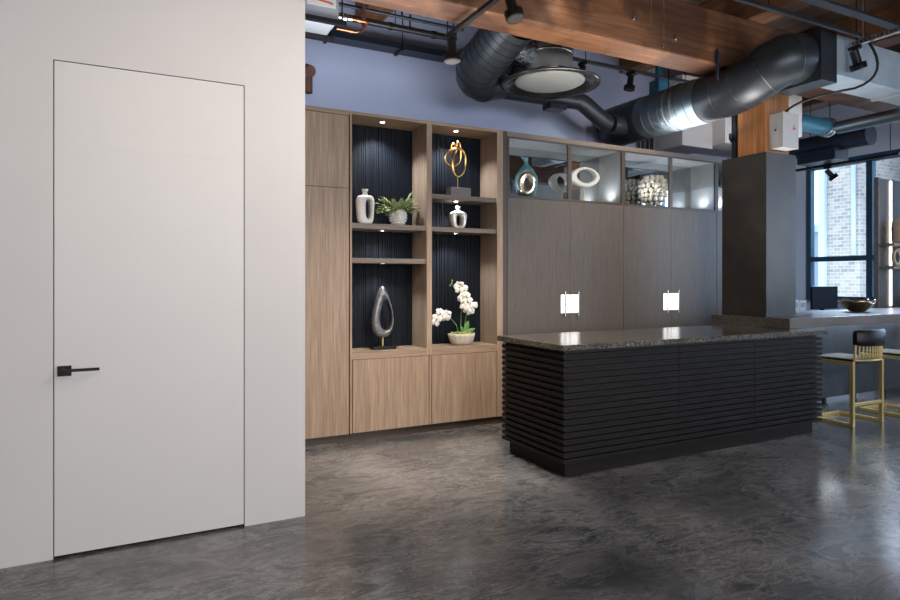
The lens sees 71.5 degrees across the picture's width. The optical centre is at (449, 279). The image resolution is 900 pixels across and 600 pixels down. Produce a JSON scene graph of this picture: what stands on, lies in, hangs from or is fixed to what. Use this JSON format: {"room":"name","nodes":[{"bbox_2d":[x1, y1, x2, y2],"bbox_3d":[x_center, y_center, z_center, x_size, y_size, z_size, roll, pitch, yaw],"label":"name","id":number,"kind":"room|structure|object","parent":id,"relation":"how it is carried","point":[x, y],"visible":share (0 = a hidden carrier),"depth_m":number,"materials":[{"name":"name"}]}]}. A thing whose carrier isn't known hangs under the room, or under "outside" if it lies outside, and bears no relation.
{"room":"showroom","nodes":[
{"label":"showroom","id":0,"kind":"room"},
{"bbox_2d":[0,0,304,568],"bbox_3d":[-3.053,-0.715,2.551,4.905,4.150,0.160,0,0,-27],"label":"wall","id":1,"kind":"structure","parent":0,"point":[257,45],"depth_m":3.25,"materials":[{"name":"white paint"}]},
{"bbox_2d":[54,60,243,556],"bbox_3d":[-1.528,0.139,3.237,0.886,2.415,0.106,0,0,-27],"label":"door","id":2,"kind":"structure","parent":1,"relation":"in","point":[149,168],"depth_m":3.22,"materials":[{"name":"white paint"}]},
{"bbox_2d":[53,59,244,558],"bbox_3d":[-1.567,0.143,3.312,0.896,2.434,0.146,0,0,-27],"label":"trim","id":3,"kind":"structure","parent":1,"relation":"attached to","point":[53,59],"depth_m":3.15,"materials":[{"name":"grey"}]},
{"bbox_2d":[389,209,405,224],"bbox_3d":[-0.467,-0.556,5.596,0.156,0.145,0.156,0,0,-27],"label":"pot","id":4,"kind":"object","parent":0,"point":[396,216],"depth_m":5.53,"materials":[{"name":"white ceramic"}]},
{"bbox_2d":[0,387,899,599],"bbox_3d":[2.424,1.435,2.119,14.250,0.150,12.750,0,0,-27],"label":"floor","id":5,"kind":"structure","parent":0,"point":[447,514],"depth_m":3.30,"materials":[{"name":"concrete"}]},
{"bbox_2d":[305,105,349,446],"bbox_3d":[-1.465,-0.029,5.251,1.098,2.778,0.600,0,0,-27],"label":"tall cabinet","id":6,"kind":"object","parent":5,"relation":"on","point":[326,129],"visible":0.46,"depth_m":5.15,"materials":[{"name":"brown wood"}]},
{"bbox_2d":[305,63,315,93],"bbox_3d":[-1.295,-1.780,5.538,0.225,0.721,0.121,0,0,31],"label":"track spotlight","id":7,"kind":"object","parent":6,"relation":"on","point":[310,70],"visible":0.38,"depth_m":5.50,"materials":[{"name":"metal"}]},
{"bbox_2d":[348,111,502,440],"bbox_3d":[-0.305,-0.029,5.848,1.507,2.778,0.600,0,0,-27],"label":"shelving unit","id":8,"kind":"object","parent":5,"relation":"on","point":[425,383],"visible":0.85,"depth_m":5.74,"materials":[{"name":"brown wood"}]},
{"bbox_2d":[356,189,373,222],"bbox_3d":[-0.742,-0.637,5.455,0.158,0.308,0.090,0,0,-27],"label":"vase","id":9,"kind":"object","parent":8,"relation":"on","point":[361,200],"visible":0.93,"depth_m":5.42,"materials":[{"name":"white ceramic"}]},
{"bbox_2d":[370,286,395,349],"bbox_3d":[-0.594,0.332,5.531,0.216,0.556,0.100,0,0,-27],"label":"sculpture","id":10,"kind":"object","parent":8,"relation":"on","point":[382,295],"visible":1,"depth_m":5.49,"materials":[{"name":"silver metal"}]},
{"bbox_2d":[375,192,420,224],"bbox_3d":[-0.470,-0.643,5.594,0.409,0.318,0.276,0,0,-18],"label":"potted fern","id":11,"kind":"object","parent":8,"relation":"on","point":[396,211],"visible":1,"depth_m":5.54,"materials":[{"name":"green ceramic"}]},
{"bbox_2d":[432,280,477,344],"bbox_3d":[0.024,0.303,5.808,0.546,0.612,0.254,0,0,-35],"label":"potted orchid","id":12,"kind":"object","parent":8,"relation":"on","point":[465,336],"visible":1,"depth_m":5.79,"materials":[{"name":"plant"}]},
{"bbox_2d":[444,141,470,195],"bbox_3d":[0.057,-1.039,5.865,0.263,0.530,0.100,0,0,-27],"label":"knot sculpture","id":13,"kind":"object","parent":8,"relation":"on","point":[459,191],"visible":0.98,"depth_m":5.85,"materials":[{"name":"gold metal"}]},
{"bbox_2d":[449,206,466,227],"bbox_3d":[0.076,-0.587,5.875,0.171,0.212,0.084,0,0,-27],"label":"vase","id":14,"kind":"object","parent":8,"relation":"on","point":[453,215],"visible":0.94,"depth_m":5.85,"materials":[{"name":"white ceramic"}]},
{"bbox_2d":[507,131,622,334],"bbox_3d":[1.062,-0.028,6.528,1.451,2.776,0.642,0,0,-27],"label":"wardrobe","id":15,"kind":"object","parent":5,"relation":"on","point":[565,250],"visible":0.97,"depth_m":6.33,"materials":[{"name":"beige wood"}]},
{"bbox_2d":[514,157,537,196],"bbox_3d":[0.760,-1.016,6.234,0.236,0.420,0.151,0,0,3],"label":"vase","id":16,"kind":"object","parent":15,"relation":"in","point":[526,179],"visible":0.9,"depth_m":6.17,"materials":[{"name":"teal ceramic"}]},
{"bbox_2d":[509,147,598,201],"bbox_3d":[1.022,-1.084,6.606,1.407,0.556,0.015,0,0,-27],"label":"mirror","id":17,"kind":"object","parent":15,"relation":"on","point":[550,167],"depth_m":6.64,"materials":[{"name":"grey mirror"}]},
{"bbox_2d":[572,167,599,200],"bbox_3d":[1.409,-0.996,6.572,0.345,0.378,0.127,0,0,-22],"label":"ring sculpture","id":18,"kind":"object","parent":15,"relation":"in","point":[575,181],"visible":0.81,"depth_m":6.54,"materials":[{"name":"white ceramic"}]},
{"bbox_2d":[497,324,827,476],"bbox_3d":[1.857,0.900,5.238,2.905,0.920,0.843,0,0,-27],"label":"kitchen island","id":19,"kind":"object","parent":5,"relation":"on","point":[577,403],"visible":1,"depth_m":4.72,"materials":[{"name":"black wood"}]},
{"bbox_2d":[497,324,827,350],"bbox_3d":[1.857,0.460,5.238,2.905,0.040,0.843,0,0,-27],"label":"island countertop","id":20,"kind":"structure","parent":19,"relation":"on","point":[585,340],"depth_m":4.95,"materials":[{"name":"grey stone"}]},
{"bbox_2d":[623,146,716,329],"bbox_3d":[2.340,-0.028,7.185,1.422,2.776,0.642,0,0,-27],"label":"wardrobe","id":21,"kind":"object","parent":5,"relation":"on","point":[670,248],"visible":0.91,"depth_m":6.99,"materials":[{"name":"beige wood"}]},
{"bbox_2d":[638,174,667,205],"bbox_3d":[2.296,-1.006,7.057,0.337,0.358,0.331,0,0,-27],"label":"decorative ball","id":22,"kind":"object","parent":21,"relation":"in","point":[653,189],"visible":0.97,"depth_m":6.95,"materials":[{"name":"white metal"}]},
{"bbox_2d":[625,160,690,207],"bbox_3d":[2.299,-1.084,7.264,1.378,0.556,0.015,0,0,-27],"label":"mirror","id":23,"kind":"object","parent":21,"relation":"on","point":[635,171],"depth_m":7.35,"materials":[{"name":"grey mirror"}]},
{"bbox_2d":[717,158,729,324],"bbox_3d":[3.383,-0.028,7.722,0.920,2.776,0.642,0,0,-27],"label":"wardrobe","id":24,"kind":"object","parent":5,"relation":"on","point":[719,161],"visible":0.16,"depth_m":7.28,"materials":[{"name":"beige wood"}]},
{"bbox_2d":[718,187,721,210],"bbox_3d":[3.179,-0.962,7.483,0.250,0.305,0.250,0,0,-27],"label":"ornament","id":25,"kind":"object","parent":24,"relation":"in","point":[719,189],"visible":0.15,"depth_m":7.37,"materials":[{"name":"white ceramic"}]},
{"bbox_2d":[718,171,721,210],"bbox_3d":[3.342,-1.084,7.800,0.876,0.556,0.015,0,0,-27],"label":"mirror","id":26,"kind":"object","parent":24,"relation":"on","point":[719,172],"depth_m":7.81,"materials":[{"name":"grey mirror"}]},
{"bbox_2d":[711,307,899,404],"bbox_3d":[4.690,0.855,6.950,4.101,1.011,0.850,0,0,-27],"label":"counter","id":27,"kind":"object","parent":5,"relation":"on","point":[841,324],"depth_m":6.85,"materials":[{"name":"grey stone"}]},
{"bbox_2d":[722,151,795,316],"bbox_3d":[3.049,-0.429,6.183,0.435,1.555,0.492,0,0,-27],"label":"trim column","id":28,"kind":"structure","parent":27,"relation":"on","point":[759,189],"depth_m":6.01,"materials":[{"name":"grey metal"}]},
{"bbox_2d":[729,115,737,157],"bbox_3d":[2.881,-1.874,6.306,0.152,1.332,0.124,0,0,-27],"label":"riser pipe","id":29,"kind":"object","parent":28,"relation":"on","point":[733,136],"visible":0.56,"depth_m":6.28,"materials":[{"name":"grey metal"}]},
{"bbox_2d":[738,94,788,156],"bbox_3d":[3.074,-1.583,6.136,0.360,0.753,0.300,0,0,-27],"label":"trim","id":30,"kind":"structure","parent":28,"relation":"on","point":[753,124],"depth_m":6.02,"materials":[{"name":"orange wood"}]},
{"bbox_2d":[769,111,797,151],"bbox_3d":[3.166,-1.405,5.930,0.235,0.334,0.147,0,0,-27],"label":"electrical box","id":31,"kind":"object","parent":30,"relation":"attached to","point":[783,126],"visible":1,"depth_m":5.88,"materials":[{"name":"white metal"}]},
{"bbox_2d":[785,42,878,111],"bbox_3d":[3.399,-1.813,5.614,0.068,0.503,0.760,0,0,-45],"label":"conduit","id":32,"kind":"object","parent":31,"relation":"attached to","point":[869,43],"visible":0.91,"depth_m":5.48,"materials":[{"name":"black rubber"}]},
{"bbox_2d":[840,298,875,311],"bbox_3d":[4.514,0.273,6.921,0.348,0.150,0.341,0,0,13],"label":"bowl","id":33,"kind":"object","parent":27,"relation":"on","point":[860,304],"visible":1,"depth_m":6.83,"materials":[{"name":"brown metal"}]},
{"bbox_2d":[816,329,885,426],"bbox_3d":[3.867,0.911,6.036,0.500,0.897,0.543,0,0,-27],"label":"bar stool","id":34,"kind":"object","parent":5,"relation":"on","point":[876,339],"visible":0.93,"depth_m":5.83,"materials":[{"name":"gold metal"}]},
{"bbox_2d":[859,349,899,416],"bbox_3d":[4.632,0.911,6.429,0.500,0.897,0.543,0,0,-27],"label":"bar stool","id":35,"kind":"object","parent":5,"relation":"on","point":[887,353],"visible":0.78,"depth_m":6.45,"materials":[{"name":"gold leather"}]},
{"bbox_2d":[874,177,899,307],"bbox_3d":[6.260,-0.025,8.697,0.810,2.770,0.240,0,0,-27],"label":"display rack","id":36,"kind":"object","parent":5,"relation":"on","point":[886,192],"visible":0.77,"depth_m":8.67,"materials":[{"name":"grey paint"}]},
{"bbox_2d":[879,243,899,246],"bbox_3d":[6.274,-0.482,8.681,0.760,0.035,0.199,0,0,-27],"label":"shelf","id":37,"kind":"object","parent":36,"relation":"attached to","point":[880,244],"depth_m":8.51,"materials":[{"name":"grey wood"}]},
{"bbox_2d":[879,266,899,268],"bbox_3d":[6.274,-0.168,8.681,0.760,0.035,0.199,0,0,-27],"label":"shelf","id":38,"kind":"object","parent":36,"relation":"attached to","point":[880,267],"depth_m":8.48,"materials":[{"name":"grey wood"}]},
{"bbox_2d":[891,219,899,242],"bbox_3d":[6.199,-0.673,8.631,0.180,0.345,0.180,0,0,-27],"label":"vase","id":39,"kind":"object","parent":36,"relation":"on","point":[895,226],"visible":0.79,"depth_m":8.59,"materials":[{"name":"beige ceramic"}]},
{"bbox_2d":[891,248,899,265],"bbox_3d":[6.185,-0.316,8.635,0.258,0.258,0.046,0,0,-27],"label":"ring sculpture","id":40,"kind":"object","parent":36,"relation":"on","point":[893,256],"visible":0.98,"depth_m":8.59,"materials":[{"name":"beige ceramic"}]},
{"bbox_3d":[4.740,0.910,8.494,1.800,0.900,0.730,0,0,-27],"label":"desk","id":41,"kind":"object","parent":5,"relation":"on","visible":0},
{"bbox_2d":[796,300,805,310],"bbox_3d":[4.588,0.359,8.199,0.260,0.199,0.011,0,0,-27],"label":"desk calendar","id":42,"kind":"object","parent":41,"relation":"on","point":[800,305],"visible":0.64,"depth_m":8.21,"materials":[{"name":"white paper"}]},
{"bbox_2d":[810,286,837,309],"bbox_3d":[5.038,0.273,8.439,0.560,0.375,0.200,0,0,-27],"label":"computer monitor","id":43,"kind":"object","parent":41,"relation":"on","point":[821,297],"visible":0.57,"depth_m":8.40,"materials":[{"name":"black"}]},
{"bbox_2d":[305,0,726,347],"bbox_3d":[-1.285,-0.715,5.777,11.000,4.150,0.150,0,0,-27],"label":"wall","id":44,"kind":"structure","parent":0,"point":[349,78],"depth_m":6.24,"materials":[{"name":"blue paint"}]},
{"bbox_2d":[355,2,393,20],"bbox_3d":[1.785,-2.615,0.946,0.240,0.350,11.250,0,0,-27],"label":"beam","id":45,"kind":"structure","parent":44,"relation":"attached to","point":[370,15],"depth_m":5.76,"materials":[{"name":"brown wood"}]},
{"bbox_2d":[501,131,506,422],"bbox_3d":[0.394,-0.028,6.188,0.048,2.776,0.556,0,0,-27],"label":"trim","id":46,"kind":"structure","parent":44,"relation":"attached to","point":[504,132],"depth_m":5.94,"materials":[{"name":"grey paint"}]},
{"bbox_2d":[635,138,653,149],"bbox_3d":[2.356,-1.670,7.554,0.300,0.200,0.019,0,0,-27],"label":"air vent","id":47,"kind":"object","parent":44,"relation":"in","point":[645,144],"visible":0.4,"depth_m":7.55,"materials":[{"name":"grey metal"}]},
{"bbox_2d":[649,65,667,93],"bbox_3d":[2.318,-2.250,6.928,0.160,0.380,0.140,0,0,-27],"label":"junction box","id":48,"kind":"object","parent":44,"relation":"attached to","point":[658,84],"visible":0.5,"depth_m":6.88,"materials":[{"name":"blue metal"}]},
{"bbox_2d":[655,74,711,153],"bbox_3d":[2.823,-1.980,7.564,0.500,0.820,0.430,0,0,-27],"label":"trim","id":49,"kind":"structure","parent":44,"relation":"attached to","point":[696,139],"depth_m":7.41,"materials":[{"name":"white paint"}]},
{"bbox_2d":[695,117,730,157],"bbox_3d":[3.433,-2.000,7.777,0.780,0.780,0.610,0,0,-27],"label":"trim","id":50,"kind":"structure","parent":44,"relation":"attached to","point":[721,129],"depth_m":7.45,"materials":[{"name":"white paint"}]},
{"bbox_2d":[619,0,811,75],"bbox_3d":[4.675,-2.615,2.433,0.240,0.350,11.250,0,0,-27],"label":"beam","id":51,"kind":"structure","parent":44,"relation":"attached to","point":[730,7],"depth_m":5.90,"materials":[{"name":"brown wood"}]},
{"bbox_2d":[834,0,899,47],"bbox_3d":[6.169,-2.615,3.201,0.240,0.350,11.250,0,0,-27],"label":"beam","id":52,"kind":"structure","parent":44,"relation":"attached to","point":[891,11],"depth_m":6.42,"materials":[{"name":"brown wood"}]},
{"bbox_2d":[679,0,899,112],"bbox_3d":[2.424,-2.890,2.119,14.250,0.200,12.750,0,0,-27],"label":"ceiling","id":53,"kind":"structure","parent":0,"point":[785,23],"depth_m":6.59,"materials":[{"name":"brown wood"}]},
{"bbox_2d":[305,0,346,41],"bbox_3d":[-1.399,-2.365,4.667,1.180,0.850,0.380,0,0,-27],"label":"air conditioner","id":54,"kind":"object","parent":53,"relation":"hanging from","point":[321,16],"visible":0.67,"depth_m":4.74,"materials":[{"name":"white metal"}]},
{"bbox_2d":[362,3,365,26],"bbox_3d":[-0.702,-2.425,5.082,0.036,0.730,0.034,0,0,-27],"label":"support","id":55,"kind":"object","parent":53,"relation":"hanging from","point":[363,4],"visible":0.71,"depth_m":5.07,"materials":[{"name":"metal"}]},
{"bbox_2d":[336,13,367,33],"bbox_3d":[-0.802,-2.050,5.005,0.272,0.068,0.259,0,0,-27],"label":"copper pipe","id":56,"kind":"object","parent":55,"relation":"hanging from","point":[346,17],"visible":0.83,"depth_m":4.96,"materials":[{"name":"brown metal"}]},
{"bbox_2d":[339,10,456,40],"bbox_3d":[-0.455,-2.470,5.411,1.140,0.639,0.066,0,0,-27],"label":"pipe","id":57,"kind":"object","parent":53,"relation":"hanging from","point":[390,26],"visible":0.65,"depth_m":5.42,"materials":[{"name":"grey metal"}]},
{"bbox_2d":[339,2,463,30],"bbox_3d":[-0.391,-2.498,5.286,1.140,0.584,0.027,0,0,-27],"label":"conduit","id":58,"kind":"object","parent":53,"relation":"hanging from","point":[401,16],"visible":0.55,"depth_m":5.25,"materials":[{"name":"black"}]},
{"bbox_2d":[307,12,526,75],"bbox_3d":[-0.754,-2.480,5.839,5.000,0.620,0.185,0,0,-27],"label":"cable tray","id":59,"kind":"object","parent":53,"relation":"hanging from","point":[343,38],"visible":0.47,"depth_m":5.89,"materials":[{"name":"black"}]},
{"bbox_2d":[444,0,499,38],"bbox_3d":[1.421,-2.333,2.047,0.036,0.915,6.340,0,0,-27],"label":"track","id":60,"kind":"object","parent":53,"relation":"hanging from","point":[490,3],"visible":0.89,"depth_m":4.48,"materials":[{"name":"black metal"}]},
{"bbox_2d":[444,32,460,64],"bbox_3d":[0.016,-1.770,4.782,0.132,0.210,0.132,0,0,-27],"label":"track spotlight","id":61,"kind":"object","parent":60,"relation":"hanging from","point":[451,57],"visible":1,"depth_m":4.75,"materials":[{"name":"black metal"}]},
{"bbox_2d":[504,0,523,24],"bbox_3d":[0.411,-1.770,4.034,0.128,0.210,0.143,0,0,-27],"label":"track spotlight","id":62,"kind":"object","parent":60,"relation":"hanging from","point":[514,14],"visible":1,"depth_m":4.00,"materials":[{"name":"black metal"}]},
{"bbox_2d":[456,28,613,131],"bbox_3d":[1.006,-2.186,5.881,1.956,1.208,1.014,0,0,-27],"label":"air duct","id":63,"kind":"object","parent":53,"relation":"hanging from","point":[485,59],"visible":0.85,"depth_m":5.53,"materials":[{"name":"black metal"}]},
{"bbox_2d":[500,40,600,99],"bbox_3d":[0.910,-2.283,5.708,0.910,1.015,0.910,0,0,-27],"label":"ceiling vent","id":64,"kind":"object","parent":53,"relation":"in","point":[551,75],"visible":0.91,"depth_m":5.57,"materials":[{"name":"metal"}]},
{"bbox_2d":[572,51,689,82],"bbox_3d":[1.746,-2.490,6.498,2.150,0.600,0.036,0,0,-27],"label":"track","id":65,"kind":"object","parent":53,"relation":"hanging from","point":[576,59],"visible":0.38,"depth_m":6.54,"materials":[{"name":"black metal"}]},
{"bbox_2d":[578,60,586,69],"bbox_3d":[1.329,-2.091,6.293,0.119,0.198,0.121,0,0,-27],"label":"track spotlight","id":66,"kind":"object","parent":65,"relation":"attached to","point":[581,65],"visible":0.21,"depth_m":6.26,"materials":[{"name":"black metal"}]},
{"bbox_2d":[623,70,634,91],"bbox_3d":[1.890,-2.091,6.582,0.121,0.199,0.121,0,0,-27],"label":"track spotlight","id":67,"kind":"object","parent":65,"relation":"hanging from","point":[629,87],"visible":1,"depth_m":6.55,"materials":[{"name":"black metal"}]},
{"bbox_2d":[651,0,651,35],"bbox_3d":[1.650,-2.395,5.122,0.007,0.790,0.006,0,0,-27],"label":"wire","id":68,"kind":"object","parent":53,"relation":"hanging from","point":[651,0],"visible":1,"depth_m":5.12,"materials":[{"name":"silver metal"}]},
{"bbox_2d":[663,0,663,47],"bbox_3d":[1.787,-2.365,5.226,0.007,0.850,0.006,0,0,-27],"label":"wire","id":69,"kind":"object","parent":53,"relation":"hanging from","point":[663,0],"visible":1,"depth_m":5.22,"materials":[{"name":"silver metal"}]},
{"bbox_2d":[596,26,836,145],"bbox_3d":[2.417,-2.149,6.189,0.699,1.282,2.374,0,0,-36],"label":"air duct","id":70,"kind":"object","parent":53,"relation":"hanging from","point":[789,64],"visible":0.98,"depth_m":5.58,"materials":[{"name":"grey metal"}]},
{"bbox_2d":[734,0,869,38],"bbox_3d":[2.694,-2.440,4.950,2.120,0.700,0.030,0,0,-27],"label":"rail","id":71,"kind":"object","parent":53,"relation":"hanging from","point":[754,3],"visible":0.91,"depth_m":5.01,"materials":[{"name":"black metal"}]},
{"bbox_2d":[802,97,833,111],"bbox_3d":[7.327,-2.615,4.556,0.240,0.350,12.600,0,0,-27],"label":"beam","id":72,"kind":"structure","parent":53,"relation":"attached to","point":[815,104],"depth_m":8.77,"materials":[{"name":"brown wood"}]},
{"bbox_2d":[789,102,876,166],"bbox_3d":[4.530,-2.155,8.684,0.280,1.270,2.500,0,0,-27],"label":"air duct","id":73,"kind":"object","parent":53,"relation":"hanging from","point":[814,150],"visible":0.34,"depth_m":7.91,"materials":[{"name":"grey metal"}]},
{"bbox_2d":[796,100,899,171],"bbox_3d":[5.091,-2.145,8.073,0.036,1.290,1.300,0,0,-27],"label":"track","id":74,"kind":"object","parent":53,"relation":"hanging from","point":[897,153],"visible":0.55,"depth_m":7.97,"materials":[{"name":"black metal"}]},
{"bbox_2d":[823,166,838,180],"bbox_3d":[5.033,-1.400,8.248,0.165,0.200,0.120,0,0,9],"label":"track spotlight","id":75,"kind":"object","parent":74,"relation":"hanging from","point":[832,176],"visible":1,"depth_m":8.23,"materials":[{"name":"black metal"}]},
{"bbox_2d":[800,0,899,28],"bbox_3d":[3.111,-2.440,4.884,2.200,0.700,0.080,0,0,-27],"label":"rail","id":76,"kind":"object","parent":53,"relation":"hanging from","point":[826,4],"visible":1,"depth_m":4.90,"materials":[{"name":"black metal"}]},
{"bbox_2d":[821,0,899,105],"bbox_3d":[5.029,-2.280,6.444,3.960,1.020,0.350,0,0,-27],"label":"air duct","id":77,"kind":"object","parent":53,"relation":"hanging from","point":[885,86],"visible":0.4,"depth_m":5.75,"materials":[{"name":"grey metal"}]},
{"bbox_2d":[834,108,899,133],"bbox_3d":[4.670,-2.206,6.225,0.136,1.168,1.600,0,0,-27],"label":"duct","id":78,"kind":"object","parent":53,"relation":"hanging from","point":[893,115],"visible":1,"depth_m":6.60,"materials":[{"name":"silver metal"}]},
{"bbox_2d":[849,0,899,46],"bbox_3d":[3.739,-2.410,4.993,0.042,0.760,1.060,0,0,-27],"label":"strut","id":79,"kind":"object","parent":53,"relation":"hanging from","point":[895,30],"visible":1,"depth_m":5.29,"materials":[{"name":"silver metal"}]},
{"bbox_2d":[848,44,867,71],"bbox_3d":[3.547,-1.921,5.435,0.149,0.219,0.134,0,0,-27],"label":"track spotlight","id":80,"kind":"object","parent":79,"relation":"hanging from","point":[857,63],"visible":1,"depth_m":5.40,"materials":[{"name":"black metal"}]},
{"bbox_2d":[796,104,899,310],"bbox_3d":[8.684,-0.715,5.254,0.250,4.150,12.600,0,0,-27],"label":"wall","id":81,"kind":"structure","parent":0,"point":[838,112],"depth_m":10.23,"materials":[{"name":"white paint"}]},
{"bbox_2d":[350,0,899,112],"bbox_3d":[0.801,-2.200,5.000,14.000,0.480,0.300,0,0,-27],"label":"ceiling","id":82,"kind":"structure","parent":81,"relation":"attached to","point":[606,27],"depth_m":5.26,"materials":[{"name":"brown wood"}]},
{"bbox_2d":[789,95,801,136],"bbox_3d":[3.633,-1.990,6.760,0.225,0.900,0.220,0,0,-27],"label":"box","id":83,"kind":"object","parent":82,"relation":"attached to","point":[793,99],"visible":0.13,"depth_m":6.68,"materials":[{"name":"white metal"}]},
{"bbox_2d":[802,114,836,136],"bbox_3d":[4.013,-1.720,6.922,0.590,0.216,0.216,0,0,-27],"label":"supply pipe","id":84,"kind":"object","parent":83,"relation":"attached to","point":[824,126],"visible":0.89,"depth_m":6.88,"materials":[{"name":"blue metal"}]},
{"bbox_2d":[806,149,899,302],"bbox_3d":[6.367,-0.780,9.550,0.200,2.280,1.920,0,0,-27],"label":"window","id":85,"kind":"structure","parent":81,"relation":"in","point":[811,259],"depth_m":9.72,"materials":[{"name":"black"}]},
{"label":"outside","id":86,"kind":"structure","parent":0,"visible":0},
{"bbox_3d":[24.396,4.460,29.417,49.700,0.200,70.000,0,0,-27],"label":"ground","id":87,"kind":"structure","parent":86,"visible":0},
{"bbox_2d":[815,225,817,285],"bbox_3d":[21.950,0.660,36.030,4.400,7.400,8.400,0,0,-27],"label":"building","id":88,"kind":"structure","parent":87,"relation":"on","point":[816,226],"depth_m":34.74,"materials":[{"name":"blue glass"}]},
{"bbox_2d":[818,157,899,296],"bbox_3d":[10.353,-1.640,14.721,4.120,12.000,0.850,0,0,-27],"label":"brick building","id":89,"kind":"structure","parent":87,"relation":"on","point":[842,200],"depth_m":13.78,"materials":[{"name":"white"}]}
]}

